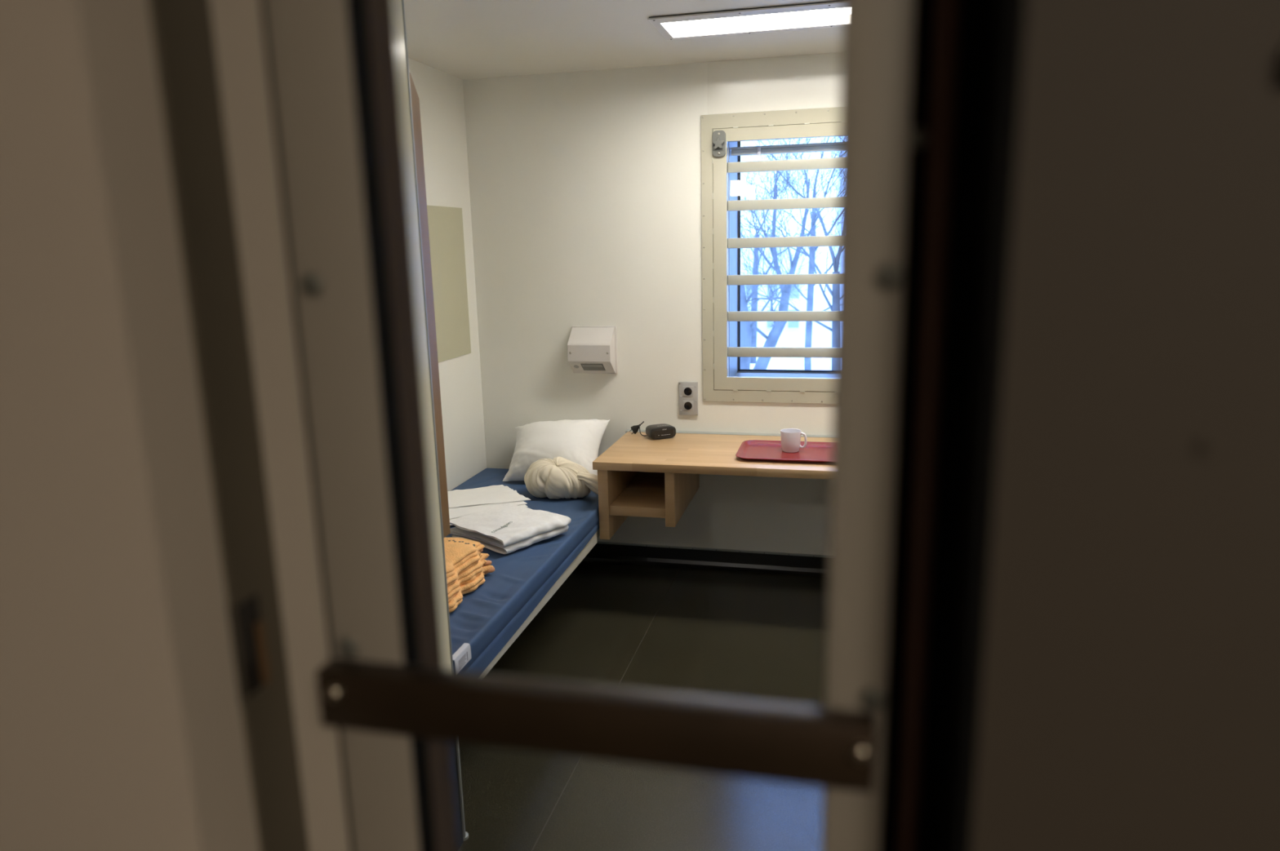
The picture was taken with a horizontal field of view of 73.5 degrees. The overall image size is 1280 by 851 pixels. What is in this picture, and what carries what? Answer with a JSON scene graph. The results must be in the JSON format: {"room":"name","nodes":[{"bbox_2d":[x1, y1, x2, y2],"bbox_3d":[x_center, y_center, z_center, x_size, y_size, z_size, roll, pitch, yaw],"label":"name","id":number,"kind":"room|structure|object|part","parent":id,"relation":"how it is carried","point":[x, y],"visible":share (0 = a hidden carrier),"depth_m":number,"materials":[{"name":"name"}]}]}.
{"room":"prison interior","nodes":[
{"label":"prison interior","id":0,"kind":"room"},
{"bbox_2d":[391,0,468,850],"bbox_3d":[-0.681,0.096,1.669,0.032,2.500,1.210,2,12,14],"label":"door edge","id":1,"kind":"structure","parent":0,"point":[398,10],"depth_m":2.16,"materials":[{"name":"metal"}]},
{"bbox_2d":[408,57,486,491],"bbox_3d":[-1.328,-0.166,2.977,0.150,2.500,4.300,2,12,14],"label":"wall","id":2,"kind":"structure","parent":0,"point":[440,94],"depth_m":4.27,"materials":[{"name":"paint"}]},
{"bbox_2d":[408,71,450,537],"bbox_3d":[-1.020,-0.302,2.553,0.637,1.443,0.505,2,12,14],"label":"upper cabinet","id":3,"kind":"object","parent":2,"relation":"attached to","point":[415,98],"visible":0.1,"depth_m":2.68,"materials":[{"name":"brown laminate"}]},
{"bbox_2d":[426,205,471,362],"bbox_3d":[-1.051,-0.597,3.744,0.004,0.734,1.365,2,12,14],"label":"pinboard","id":4,"kind":"object","parent":2,"relation":"attached to","point":[446,231],"visible":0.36,"depth_m":4.20,"materials":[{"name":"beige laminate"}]},
{"bbox_2d":[404,0,842,79],"bbox_3d":[0.026,-1.417,2.412,2.918,0.120,4.220,2,12,14],"label":"ceiling","id":5,"kind":"structure","parent":0,"point":[461,39],"depth_m":3.49,"materials":[{"name":"paint"}]},
{"bbox_2d":[647,0,842,40],"bbox_3d":[0.711,-1.575,3.192,1.320,0.096,0.358,2,12,14],"label":"ceiling lamp","id":6,"kind":"object","parent":5,"relation":"attached to","point":[824,15],"visible":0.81,"depth_m":3.34,"materials":[{"name":"plastic"}]},
{"bbox_2d":[668,8,842,28],"bbox_3d":[0.714,-1.583,3.205,1.252,0.036,0.246,2,12,14],"label":"diffuser","id":7,"kind":"object","parent":6,"relation":"attached to","point":[835,14],"depth_m":3.36,"materials":[{"name":"white plastic"}]},
{"bbox_2d":[0,0,1279,850],"bbox_3d":[-0.188,0.325,0.538,4.600,2.500,0.201,2,12,14],"label":"wall","id":8,"kind":"structure","parent":0,"point":[1131,692],"depth_m":0.30,"materials":[{"name":"paint"}]},
{"bbox_2d":[147,0,309,850],"bbox_3d":[-0.189,0.520,0.533,0.003,2.120,0.036,2,12,14],"label":"trim","id":9,"kind":"structure","parent":8,"relation":"attached to","point":[183,34],"depth_m":0.42,"materials":[{"name":"black plastic"}]},
{"bbox_2d":[209,0,960,850],"bbox_3d":[-0.021,0.523,0.503,0.343,2.110,0.056,2,12,14],"label":"door","id":10,"kind":"structure","parent":8,"relation":"in","point":[309,91],"depth_m":0.39,"materials":[{"name":"grey paint"}]},
{"bbox_2d":[889,0,1026,850],"bbox_3d":[0.129,0.533,0.438,0.024,2.120,0.072,2,12,14],"label":"door frame","id":11,"kind":"structure","parent":8,"relation":"attached to","point":[991,40],"depth_m":0.32,"materials":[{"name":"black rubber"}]},
{"bbox_2d":[457,560,828,850],"bbox_3d":[0.041,1.420,1.615,4.600,0.100,6.900,2,12,14],"label":"floor","id":12,"kind":"structure","parent":0,"point":[739,635],"depth_m":3.32,"materials":[{"name":"tile"}]},
{"bbox_2d":[482,528,599,673],"bbox_3d":[-0.696,0.754,3.632,0.822,0.400,2.140,2,12,14],"label":"bed","id":13,"kind":"object","parent":12,"relation":"on","point":[592,543],"visible":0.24,"depth_m":3.31,"materials":[{"name":"beige metal"}]},
{"bbox_2d":[444,468,599,673],"bbox_3d":[-0.691,0.526,3.584,0.821,0.144,2.129,2,12,14],"label":"mattress","id":14,"kind":"object","parent":13,"relation":"on","point":[487,617],"visible":0.12,"depth_m":3.15,"materials":[{"name":"blue plastic"}]},
{"bbox_2d":[458,652,467,670],"bbox_3d":[-0.525,0.699,2.544,0.001,0.028,0.061,2,12,14],"label":"print","id":15,"kind":"object","parent":14,"relation":"attached to","point":[463,656],"depth_m":2.54},
{"bbox_2d":[444,537,494,613],"bbox_3d":[-0.866,0.530,2.896,0.556,0.142,0.642,2,12,14],"label":"folded blanket","id":16,"kind":"object","parent":14,"relation":"on","point":[466,567],"visible":0.09,"depth_m":2.97,"materials":[{"name":"orange fabric"}]},
{"bbox_2d":[447,484,530,525],"bbox_3d":[-0.780,0.355,3.943,0.482,0.041,0.450,-8,14,-28],"label":"sheet","id":17,"kind":"object","parent":14,"relation":"on","point":[461,503],"visible":0.68,"depth_m":3.95,"materials":[{"name":"white fabric"}]},
{"bbox_2d":[449,502,571,554],"bbox_3d":[-0.549,0.418,3.554,0.394,0.072,0.362,9,16,40],"label":"folded towel","id":18,"kind":"object","parent":14,"relation":"on","point":[506,528],"visible":0.97,"depth_m":3.50,"materials":[{"name":"white fabric"}]},
{"bbox_2d":[502,419,609,481],"bbox_3d":[-0.433,0.121,4.382,0.560,0.291,0.331,2,12,14],"label":"pillow","id":19,"kind":"object","parent":14,"relation":"on","point":[578,442],"visible":0.73,"depth_m":4.29,"materials":[{"name":"white fabric"}]},
{"bbox_2d":[524,457,598,499],"bbox_3d":[-0.356,0.245,4.083,0.408,0.183,0.221,2,12,14],"label":"cloth bundle","id":20,"kind":"object","parent":14,"relation":"on","point":[558,477],"visible":1,"depth_m":4.02,"materials":[{"name":"beige fabric"}]},
{"bbox_2d":[462,52,840,555],"bbox_3d":[0.496,-0.524,4.464,2.678,2.500,0.472,2,12,14],"label":"wall","id":21,"kind":"structure","parent":0,"point":[585,186],"depth_m":4.32,"materials":[{"name":"paint"}]},
{"bbox_2d":[567,326,617,373],"bbox_3d":[-0.245,-0.380,4.375,0.240,0.246,0.107,2,12,14],"label":"reading lamp","id":22,"kind":"object","parent":21,"relation":"attached to","point":[590,349],"visible":1,"depth_m":4.35,"materials":[{"name":"plastic"}]},
{"bbox_2d":[678,382,697,415],"bbox_3d":[0.246,-0.137,4.355,0.098,0.172,0.016,2,12,14],"label":"wall socket","id":23,"kind":"object","parent":21,"relation":"attached to","point":[688,391],"visible":1,"depth_m":4.35,"materials":[{"name":"grey plastic"}]},
{"bbox_2d":[582,541,828,577],"bbox_3d":[0.511,0.703,4.460,2.776,0.102,0.040,2,12,14],"label":"baseboard","id":24,"kind":"structure","parent":21,"relation":"attached to","point":[783,563],"depth_m":4.50,"materials":[{"name":"black plastic"}]},
{"bbox_2d":[592,429,831,539],"bbox_3d":[0.768,0.300,3.973,1.868,0.376,0.677,2,12,14],"label":"desk","id":25,"kind":"object","parent":21,"relation":"attached to","point":[638,475],"visible":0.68,"depth_m":3.91,"materials":[{"name":"brown wood"}]},
{"bbox_3d":[-0.090,0.292,4.198,0.048,0.337,0.645,2,12,14],"label":"panel","id":26,"kind":"part","parent":25,"relation":"part of","materials":[{"name":"brown wood"}]},
{"bbox_2d":[608,471,665,518],"bbox_3d":[0.060,0.327,4.164,0.262,0.046,0.618,2,12,14],"label":"shelf","id":27,"kind":"object","parent":25,"relation":"attached to","point":[643,495],"depth_m":4.00,"materials":[{"name":"brown wood"}]},
{"bbox_2d":[629,421,646,436],"bbox_3d":[0.007,0.016,4.340,0.133,0.069,0.052,10,17,44],"label":"plug","id":28,"kind":"object","parent":25,"relation":"on","point":[634,428],"visible":1,"depth_m":4.35,"materials":[{"name":"black plastic"}]},
{"bbox_2d":[645,423,675,439],"bbox_3d":[0.101,0.028,4.273,0.138,0.063,0.097,-6,13,-20],"label":"clock radio","id":29,"kind":"object","parent":25,"relation":"on","point":[661,431],"visible":1,"depth_m":4.23,"materials":[{"name":"black plastic"}]},
{"bbox_3d":[0.208,0.263,4.118,0.044,0.259,0.645,2,12,14],"label":"panel","id":30,"kind":"part","parent":25,"relation":"part of","materials":[{"name":"brown wood"}]},
{"bbox_2d":[735,440,831,464],"bbox_3d":[0.709,0.120,3.878,0.523,0.019,0.360,2,12,14],"label":"serving tray","id":31,"kind":"object","parent":25,"relation":"on","point":[815,452],"visible":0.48,"depth_m":3.89,"materials":[{"name":"red plastic"}]},
{"bbox_2d":[780,428,807,453],"bbox_3d":[0.693,0.071,3.912,0.094,0.096,0.108,-8,14,-29],"label":"mug","id":32,"kind":"object","parent":31,"relation":"on","point":[790,437],"visible":1,"depth_m":3.88,"materials":[{"name":"white ceramic"}]},
{"bbox_3d":[0.740,0.068,3.895,0.040,0.077,0.011,4,13,23],"label":"handle","id":33,"kind":"part","parent":32,"relation":"part of","materials":[{"name":"white ceramic"}]},
{"bbox_2d":[700,106,839,404],"bbox_3d":[0.964,-0.824,4.255,1.255,1.378,0.444,2,12,14],"label":"window","id":34,"kind":"structure","parent":21,"relation":"in","point":[771,386],"depth_m":4.17,"materials":[{"name":"beige metal"}]},
{"bbox_2d":[712,130,725,157],"bbox_3d":[0.371,-1.331,4.043,0.063,0.120,0.032,2,12,14],"label":"handle","id":35,"kind":"object","parent":34,"relation":"attached to","point":[718,136],"visible":1,"depth_m":4.04,"materials":[{"name":"grey metal"}]},
{"bbox_2d":[730,142,839,155],"bbox_3d":[0.925,-1.349,4.033,0.995,0.118,0.037,2,12,14],"label":"window blind","id":36,"kind":"object","parent":34,"relation":"attached to","point":[833,146],"visible":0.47,"depth_m":4.08,"materials":[{"name":"metal"}]},
{"bbox_3d":[1.008,-0.876,4.435,1.001,1.216,0.060,2,12,14],"label":"sash","id":37,"kind":"part","parent":34,"relation":"part of","materials":[{"name":"clear glass"}]},
{"bbox_3d":[0.901,-1.570,3.888,1.198,0.230,0.002,2,12,14],"label":"panel","id":38,"kind":"part","parent":21,"relation":"part of","materials":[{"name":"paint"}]},
{"label":"outside","id":39,"kind":"structure","parent":0,"visible":0},
{"bbox_2d":[750,284,832,370],"bbox_3d":[14.812,-7.240,60.566,120.000,2.058,114.000,2,12,14],"label":"ground","id":40,"kind":"structure","parent":39,"point":[821,336],"depth_m":53.80,"materials":[{"name":"white snow"}]},
{"bbox_2d":[740,232,818,331],"bbox_3d":[8.875,-10.622,63.930,8.300,7.200,11.200,2,12,14],"label":"house","id":41,"kind":"structure","parent":40,"relation":"on","point":[802,306],"depth_m":59.12,"materials":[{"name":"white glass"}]},
{"bbox_2d":[740,137,822,364],"bbox_3d":[5.491,-9.336,40.857,8.234,12.823,5.665,3,13,19],"label":"bare tree","id":42,"kind":"object","parent":40,"relation":"on","point":[753,336],"visible":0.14,"depth_m":41.09,"materials":[{"name":"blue plant"}]},
{"bbox_2d":[740,141,836,369],"bbox_3d":[2.454,-1.659,16.755,4.585,9.965,2.461,-5,12,-16],"label":"bare tree","id":43,"kind":"object","parent":40,"relation":"on","point":[745,326],"visible":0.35,"depth_m":16.78,"materials":[{"name":"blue plant"}]},
{"bbox_2d":[740,136,839,370],"bbox_3d":[2.878,-1.035,14.634,4.588,9.575,2.797,-4,12,-14],"label":"bare tree","id":44,"kind":"object","parent":40,"relation":"on","point":[831,250],"visible":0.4,"depth_m":13.91,"materials":[{"name":"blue plant"}]},
{"bbox_2d":[740,137,839,369],"bbox_3d":[2.813,-2.673,19.278,4.578,10.934,4.066,9,16,40],"label":"bare tree","id":45,"kind":"object","parent":40,"relation":"on","point":[762,363],"visible":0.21,"depth_m":19.49,"materials":[{"name":"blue plant"}]},
{"bbox_2d":[741,136,839,369],"bbox_3d":[5.851,-4.399,22.605,6.733,11.919,4.897,0,12,8],"label":"bare tree","id":46,"kind":"object","parent":40,"relation":"on","point":[808,335],"visible":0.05,"depth_m":23.25,"materials":[{"name":"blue plant"}]}
]}

